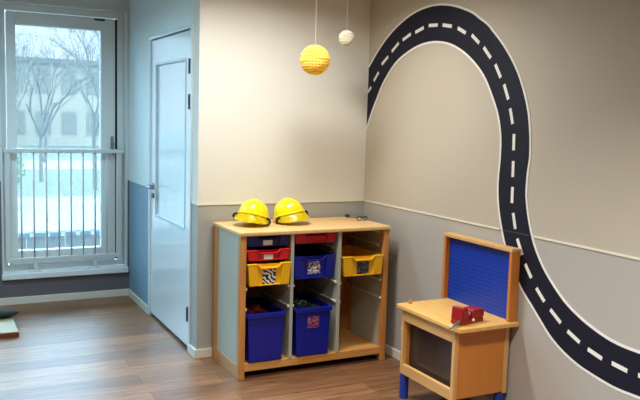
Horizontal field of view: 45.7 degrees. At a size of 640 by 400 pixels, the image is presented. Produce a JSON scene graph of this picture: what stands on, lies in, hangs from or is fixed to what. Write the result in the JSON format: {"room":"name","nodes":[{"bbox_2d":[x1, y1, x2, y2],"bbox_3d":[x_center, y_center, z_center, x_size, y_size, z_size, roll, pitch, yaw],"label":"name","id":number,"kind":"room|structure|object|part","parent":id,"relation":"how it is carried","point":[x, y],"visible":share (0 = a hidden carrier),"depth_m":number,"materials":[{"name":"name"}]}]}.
{"room":"kindergarten playroom","nodes":[
{"label":"kindergarten playroom","id":0,"kind":"room"},
{"bbox_2d":[0,0,128,297],"bbox_3d":[-3.446,-0.421,5.956,4.052,2.630,0.300,-2,7,-27],"label":"wall","id":1,"kind":"structure","parent":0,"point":[112,281],"depth_m":6.52,"materials":[{"name":"paint"}]},
{"bbox_2d":[0,0,127,280],"bbox_3d":[-2.208,-0.495,6.545,1.044,2.290,0.288,-2,7,-27],"label":"window","id":2,"kind":"structure","parent":1,"relation":"attached to","point":[64,78],"depth_m":6.54,"materials":[{"name":"clear glass"}]},
{"bbox_3d":[-2.600,0.051,6.319,0.042,0.889,0.028,-2,7,-27],"label":"post","id":3,"kind":"part","parent":2,"relation":"part of","materials":[{"name":"grey metal"}]},
{"bbox_3d":[-2.247,-0.519,6.541,0.710,1.913,0.006,-2,7,-27],"label":"pane","id":4,"kind":"part","parent":2,"relation":"part of","materials":[{"name":"clear glass"}]},
{"bbox_3d":[-2.189,0.084,6.533,0.990,1.046,0.044,-2,7,-27],"label":"safety rail","id":5,"kind":"part","parent":2,"relation":"part of","materials":[{"name":"white metal"}]},
{"bbox_3d":[-2.205,0.627,6.598,1.044,0.048,0.138,-2,7,-27],"label":"sill","id":6,"kind":"part","parent":2,"relation":"part of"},
{"bbox_3d":[-1.826,-0.479,6.683,0.024,0.160,0.058,-2,7,-27],"label":"handle","id":7,"kind":"part","parent":2,"relation":"part of","materials":[{"name":"metal"}]},
{"bbox_3d":[-1.786,0.029,6.734,0.042,0.889,0.028,-2,7,-27],"label":"post","id":8,"kind":"part","parent":2,"relation":"part of","materials":[{"name":"grey metal"}]},
{"bbox_2d":[0,289,127,305],"bbox_3d":[-3.464,0.873,5.927,3.932,0.062,0.014,-2,7,-27],"label":"baseboard","id":9,"kind":"structure","parent":1,"relation":"attached to","point":[118,292],"depth_m":6.55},
{"bbox_2d":[129,0,193,343],"bbox_3d":[-1.213,-0.354,5.911,0.120,2.630,1.823,-2,7,-27],"label":"wall","id":10,"kind":"structure","parent":0,"point":[147,18],"depth_m":6.31,"materials":[{"name":"paint"}]},
{"bbox_2d":[128,289,195,357],"bbox_3d":[-1.278,0.931,5.958,0.014,0.062,1.929,-2,7,-27],"label":"baseboard","id":11,"kind":"structure","parent":10,"relation":"attached to","point":[134,297],"depth_m":6.37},
{"bbox_2d":[129,180,196,204],"bbox_3d":[-1.249,-0.072,5.859,0.004,0.010,1.943,-2,7,-27],"label":"trim","id":12,"kind":"structure","parent":10,"relation":"attached to","point":[129,180],"depth_m":6.34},
{"bbox_2d":[145,24,192,351],"bbox_3d":[-1.101,-0.114,5.607,0.168,2.225,1.109,-2,7,-27],"label":"door","id":13,"kind":"structure","parent":10,"relation":"in","point":[170,110],"depth_m":5.59,"materials":[{"name":"paint"}]},
{"bbox_3d":[-1.324,-0.103,5.939,0.072,0.052,0.164,-2,7,-27],"label":"handle","id":14,"kind":"part","parent":13,"relation":"part of","materials":[{"name":"metal"}]},
{"bbox_3d":[-1.088,-0.423,5.579,0.008,1.173,0.783,-2,7,-27],"label":"pane","id":15,"kind":"part","parent":13,"relation":"part of","materials":[{"name":"clear glass"}]},
{"bbox_2d":[0,296,470,399],"bbox_3d":[-1.024,1.359,2.700,5.320,0.080,8.643,-2,7,-27],"label":"floor","id":16,"kind":"structure","parent":0,"point":[106,348],"depth_m":4.89,"materials":[{"name":"laminate"}]},
{"bbox_2d":[0,316,18,338],"bbox_3d":[-2.638,0.944,5.584,0.732,0.041,0.624,-2,7,-27],"label":"platform","id":17,"kind":"object","parent":16,"relation":"on","point":[8,328],"visible":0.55,"depth_m":5.54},
{"bbox_2d":[0,309,17,317],"bbox_3d":[-2.468,0.873,5.810,0.300,0.060,0.150,-2,7,-27],"label":"cloth bundle","id":18,"kind":"object","parent":17,"relation":"on","point":[4,313],"visible":1,"depth_m":5.80,"materials":[{"name":"fabric"}]},
{"bbox_2d":[212,216,390,379],"bbox_3d":[-0.131,0.619,5.111,1.076,0.927,0.509,-2,7,-27],"label":"storage cabinet","id":19,"kind":"object","parent":16,"relation":"on","point":[359,303],"visible":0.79,"depth_m":5.01,"materials":[{"name":"brown wood"}]},
{"bbox_3d":[-0.682,0.622,5.065,0.040,0.901,0.090,-2,7,-27],"label":"post","id":20,"kind":"part","parent":19,"relation":"part of","materials":[{"name":"brown wood"}]},
{"bbox_3d":[-0.599,1.052,4.900,0.018,0.085,0.371,-2,7,-27],"label":"rail","id":21,"kind":"part","parent":19,"relation":"part of","materials":[{"name":"brown wood"}]},
{"bbox_3d":[-0.591,0.611,4.864,0.015,0.831,0.406,-2,7,-27],"label":"panel","id":22,"kind":"part","parent":19,"relation":"part of","materials":[{"name":"grey laminate"}]},
{"bbox_3d":[-0.484,0.669,4.680,0.040,0.901,0.040,-2,7,-27],"label":"post","id":23,"kind":"part","parent":19,"relation":"part of","materials":[{"name":"brown wood"}]},
{"bbox_2d":[232,199,270,225],"bbox_3d":[-0.441,0.078,4.921,0.252,0.171,0.268,-2,7,-27],"label":"helmet","id":24,"kind":"object","parent":19,"relation":"on","point":[255,211],"visible":1,"depth_m":4.86,"materials":[{"name":"yellow plastic"}]},
{"bbox_2d":[245,297,285,362],"bbox_3d":[-0.433,0.839,4.938,0.272,0.314,0.434,-2,7,-27],"label":"storage bin","id":25,"kind":"object","parent":19,"relation":"on","point":[263,331],"visible":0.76,"depth_m":4.76,"materials":[{"name":"blue plastic"}]},
{"bbox_2d":[245,303,267,313],"bbox_3d":[-0.429,0.829,4.936,0.213,0.316,0.320,-2,7,-27],"label":"toy pieces","id":26,"kind":"object","parent":25,"relation":"in","point":[253,308],"visible":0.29,"depth_m":4.89,"materials":[{"name":"red plastic"}]},
{"bbox_2d":[246,245,290,261],"bbox_3d":[-0.414,0.320,4.899,0.296,0.074,0.430,-2,7,-27],"label":"tray","id":27,"kind":"object","parent":19,"relation":"in","point":[263,253],"visible":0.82,"depth_m":4.74,"materials":[{"name":"red plastic"}]},
{"bbox_2d":[247,235,289,246],"bbox_3d":[-0.418,0.233,4.903,0.296,0.074,0.430,-2,7,-27],"label":"tray","id":28,"kind":"object","parent":19,"relation":"in","point":[272,240],"visible":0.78,"depth_m":4.72,"materials":[{"name":"blue plastic"}]},
{"bbox_2d":[246,259,291,286],"bbox_3d":[-0.408,0.440,4.894,0.296,0.144,0.430,-2,7,-27],"label":"tray","id":29,"kind":"object","parent":19,"relation":"in","point":[267,272],"visible":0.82,"depth_m":4.72,"materials":[{"name":"yellow plastic"}]},
{"bbox_2d":[273,197,309,223],"bbox_3d":[-0.191,0.069,5.066,0.244,0.171,0.273,0,6,-11],"label":"helmet","id":30,"kind":"object","parent":19,"relation":"on","point":[287,210],"visible":1,"depth_m":4.99,"materials":[{"name":"yellow plastic"}]},
{"bbox_3d":[-0.242,0.557,5.326,0.984,0.803,0.010,-2,7,-27],"label":"panel","id":31,"kind":"part","parent":19,"relation":"part of","materials":[{"name":"white plastic"}]},
{"bbox_2d":[292,292,331,356],"bbox_3d":[-0.140,0.828,5.088,0.276,0.320,0.434,-2,7,-27],"label":"storage bin","id":32,"kind":"object","parent":19,"relation":"on","point":[310,326],"visible":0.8,"depth_m":4.90,"materials":[{"name":"blue plastic"}]},
{"bbox_2d":[293,294,318,308],"bbox_3d":[-0.139,0.813,5.078,0.206,0.333,0.330,-2,7,-27],"label":"toy pieces","id":33,"kind":"object","parent":32,"relation":"in","point":[301,303],"visible":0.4,"depth_m":5.03,"materials":[{"name":"green plastic"}]},
{"bbox_2d":[244,329,379,371],"bbox_3d":[-0.142,1.007,5.155,0.984,0.050,0.485,-2,7,-27],"label":"shelf","id":34,"kind":"object","parent":19,"relation":"attached to","point":[352,343],"depth_m":5.05,"materials":[{"name":"brown wood"}]},
{"bbox_2d":[294,244,335,279],"bbox_3d":[-0.132,0.410,5.077,0.306,0.152,0.430,-2,7,-27],"label":"tray","id":35,"kind":"object","parent":19,"relation":"in","point":[309,261],"visible":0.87,"depth_m":4.92,"materials":[{"name":"blue plastic"}]},
{"bbox_2d":[294,232,336,243],"bbox_3d":[-0.124,0.223,5.052,0.306,0.070,0.430,-2,7,-27],"label":"tray","id":36,"kind":"object","parent":19,"relation":"in","point":[313,237],"visible":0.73,"depth_m":4.88,"materials":[{"name":"red plastic"}]},
{"bbox_3d":[0.230,0.598,5.531,0.040,0.901,0.090,-2,7,-27],"label":"post","id":37,"kind":"part","parent":19,"relation":"part of","materials":[{"name":"brown wood"}]},
{"bbox_2d":[347,216,367,220],"bbox_3d":[0.264,0.120,5.367,0.084,0.034,0.165,-1,7,-23],"label":"spectacles","id":38,"kind":"object","parent":19,"relation":"on","point":[358,216],"visible":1,"depth_m":5.30,"materials":[{"name":"black plastic"}]},
{"bbox_2d":[341,245,383,276],"bbox_3d":[0.192,0.413,5.198,0.308,0.137,0.430,-2,7,-27],"label":"tray","id":39,"kind":"object","parent":19,"relation":"in","point":[355,260],"visible":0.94,"depth_m":5.04,"materials":[{"name":"yellow plastic"}]},
{"bbox_3d":[0.428,0.644,5.145,0.040,0.901,0.040,-2,7,-27],"label":"post","id":40,"kind":"part","parent":19,"relation":"part of","materials":[{"name":"brown wood"}]},
{"bbox_2d":[397,232,520,399],"bbox_3d":[0.755,0.713,4.310,0.406,0.962,0.635,-2,7,-27],"label":"workbench","id":41,"kind":"object","parent":16,"relation":"on","point":[469,360],"visible":0.99,"depth_m":4.21,"materials":[{"name":"brown wood"}]},
{"bbox_3d":[0.492,0.828,4.455,0.028,0.387,0.022,-2,7,-27],"label":"post","id":42,"kind":"part","parent":41,"relation":"part of","materials":[{"name":"brown wood"}]},
{"bbox_3d":[0.497,1.095,4.489,0.052,0.150,0.052,-2,7,-27],"label":"leg","id":43,"kind":"part","parent":41,"relation":"part of","materials":[{"name":"blue paint"}]},
{"bbox_3d":[0.643,0.819,4.534,0.314,0.377,0.018,-2,7,-27],"label":"panel","id":44,"kind":"part","parent":41,"relation":"part of","materials":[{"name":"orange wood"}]},
{"bbox_3d":[0.597,1.016,4.257,0.022,0.062,0.464,-2,7,-27],"label":"rail","id":45,"kind":"part","parent":41,"relation":"part of","materials":[{"name":"brown wood"}]},
{"bbox_3d":[0.638,0.838,4.259,0.006,0.355,0.468,-2,7,-27],"label":"smoked panel","id":46,"kind":"part","parent":41,"relation":"part of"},
{"bbox_3d":[0.778,0.407,4.627,0.059,0.381,0.024,-2,7,-27],"label":"board post","id":47,"kind":"part","parent":41,"relation":"part of","materials":[{"name":"orange wood"}]},
{"bbox_3d":[0.713,0.880,4.025,0.028,0.387,0.024,-2,7,-27],"label":"post","id":48,"kind":"part","parent":41,"relation":"part of","materials":[{"name":"brown wood"}]},
{"bbox_2d":[449,306,483,328],"bbox_3d":[0.757,0.613,4.039,0.304,0.095,0.097,-4,8,-41],"label":"vise","id":49,"kind":"object","parent":41,"relation":"on","point":[461,316],"visible":1,"depth_m":4.03,"materials":[{"name":"red plastic"}]},
{"bbox_3d":[0.704,0.649,3.962,0.022,0.026,0.122,6,8,37],"label":"rod","id":50,"kind":"part","parent":49,"relation":"part of","materials":[{"name":"grey metal"}]},
{"bbox_3d":[0.865,0.872,4.102,0.312,0.379,0.018,-2,7,-27],"label":"panel","id":51,"kind":"part","parent":41,"relation":"part of","materials":[{"name":"orange wood"}]},
{"bbox_3d":[0.987,1.138,4.215,0.052,0.150,0.052,-2,7,-27],"label":"leg","id":52,"kind":"part","parent":41,"relation":"part of","materials":[{"name":"blue paint"}]},
{"bbox_3d":[1.017,0.872,4.180,0.030,0.387,0.024,-2,7,-27],"label":"post","id":53,"kind":"part","parent":41,"relation":"part of","materials":[{"name":"brown wood"}]},
{"bbox_3d":[1.045,0.470,4.107,0.059,0.381,0.022,-2,7,-27],"label":"board post","id":54,"kind":"part","parent":41,"relation":"part of","materials":[{"name":"orange wood"}]},
{"bbox_2d":[191,0,370,348],"bbox_3d":[-0.261,-0.263,5.313,1.268,2.630,0.120,-2,7,-27],"label":"wall","id":55,"kind":"structure","parent":0,"point":[266,128],"depth_m":5.16,"materials":[{"name":"beige paint"}]},
{"bbox_2d":[194,348,211,358],"bbox_3d":[-0.272,1.021,5.388,1.282,0.062,0.014,-2,7,-27],"label":"baseboard","id":56,"kind":"structure","parent":55,"relation":"attached to","point":[206,352],"depth_m":5.12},
{"bbox_2d":[197,200,363,205],"bbox_3d":[-0.242,0.017,5.286,1.272,0.010,0.005,-2,7,-27],"label":"trim","id":57,"kind":"structure","parent":55,"relation":"attached to","point":[331,200],"depth_m":5.25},
{"bbox_2d":[363,0,639,399],"bbox_3d":[1.811,0.065,2.799,0.120,2.630,6.520,-2,7,-27],"label":"wall","id":58,"kind":"structure","parent":0,"point":[433,135],"depth_m":3.97,"materials":[{"name":"beige paint"}]},
{"bbox_2d":[385,344,492,399],"bbox_3d":[1.746,1.350,2.846,0.014,0.062,6.386,-2,7,-27],"label":"baseboard","id":59,"kind":"structure","parent":58,"relation":"attached to","point":[389,350],"depth_m":5.21,"materials":[{"name":"white wood"}]},
{"bbox_2d":[364,200,639,259],"bbox_3d":[1.775,0.346,2.747,0.005,0.010,6.400,-2,7,-27],"label":"trim","id":60,"kind":"structure","parent":58,"relation":"attached to","point":[542,238],"depth_m":4.00,"materials":[{"name":"white wood"}]},
{"bbox_2d":[366,3,639,398],"bbox_3d":[1.218,-0.128,3.815,0.003,1.954,3.901,-2,7,-27],"label":"sticker","id":61,"kind":"object","parent":58,"relation":"attached to","point":[616,365],"visible":0.99,"depth_m":4.13,"materials":[{"name":"black plastic"}]},
{"bbox_3d":[-0.948,-1.344,2.410,5.320,0.100,8.643,-2,7,-27],"label":"ceiling","id":62,"kind":"structure","parent":0,"visible":0},
{"bbox_2d":[300,0,329,74],"bbox_3d":[-0.024,-1.144,4.691,0.185,0.732,0.185,-2,7,-27],"label":"paper ball","id":63,"kind":"object","parent":62,"relation":"hanging from","point":[314,59],"visible":1,"depth_m":4.66,"materials":[{"name":"yellow"}]},
{"bbox_3d":[-0.031,-0.871,4.720,0.185,0.183,0.185,-2,7,-27],"label":"paper globe","id":64,"kind":"part","parent":63,"relation":"part of","materials":[{"name":"yellow"}]},
{"bbox_2d":[339,4,353,45],"bbox_3d":[0.177,-1.258,4.864,0.100,0.531,0.100,-2,7,-27],"label":"paper ball","id":65,"kind":"object","parent":62,"relation":"hanging from","point":[346,37],"visible":1,"depth_m":4.86,"materials":[{"name":"beige"}]},
{"bbox_3d":[0.171,-1.043,4.887,0.100,0.098,0.100,-2,7,-27],"label":"paper globe","id":66,"kind":"part","parent":65,"relation":"part of","materials":[{"name":"beige"}]}
]}

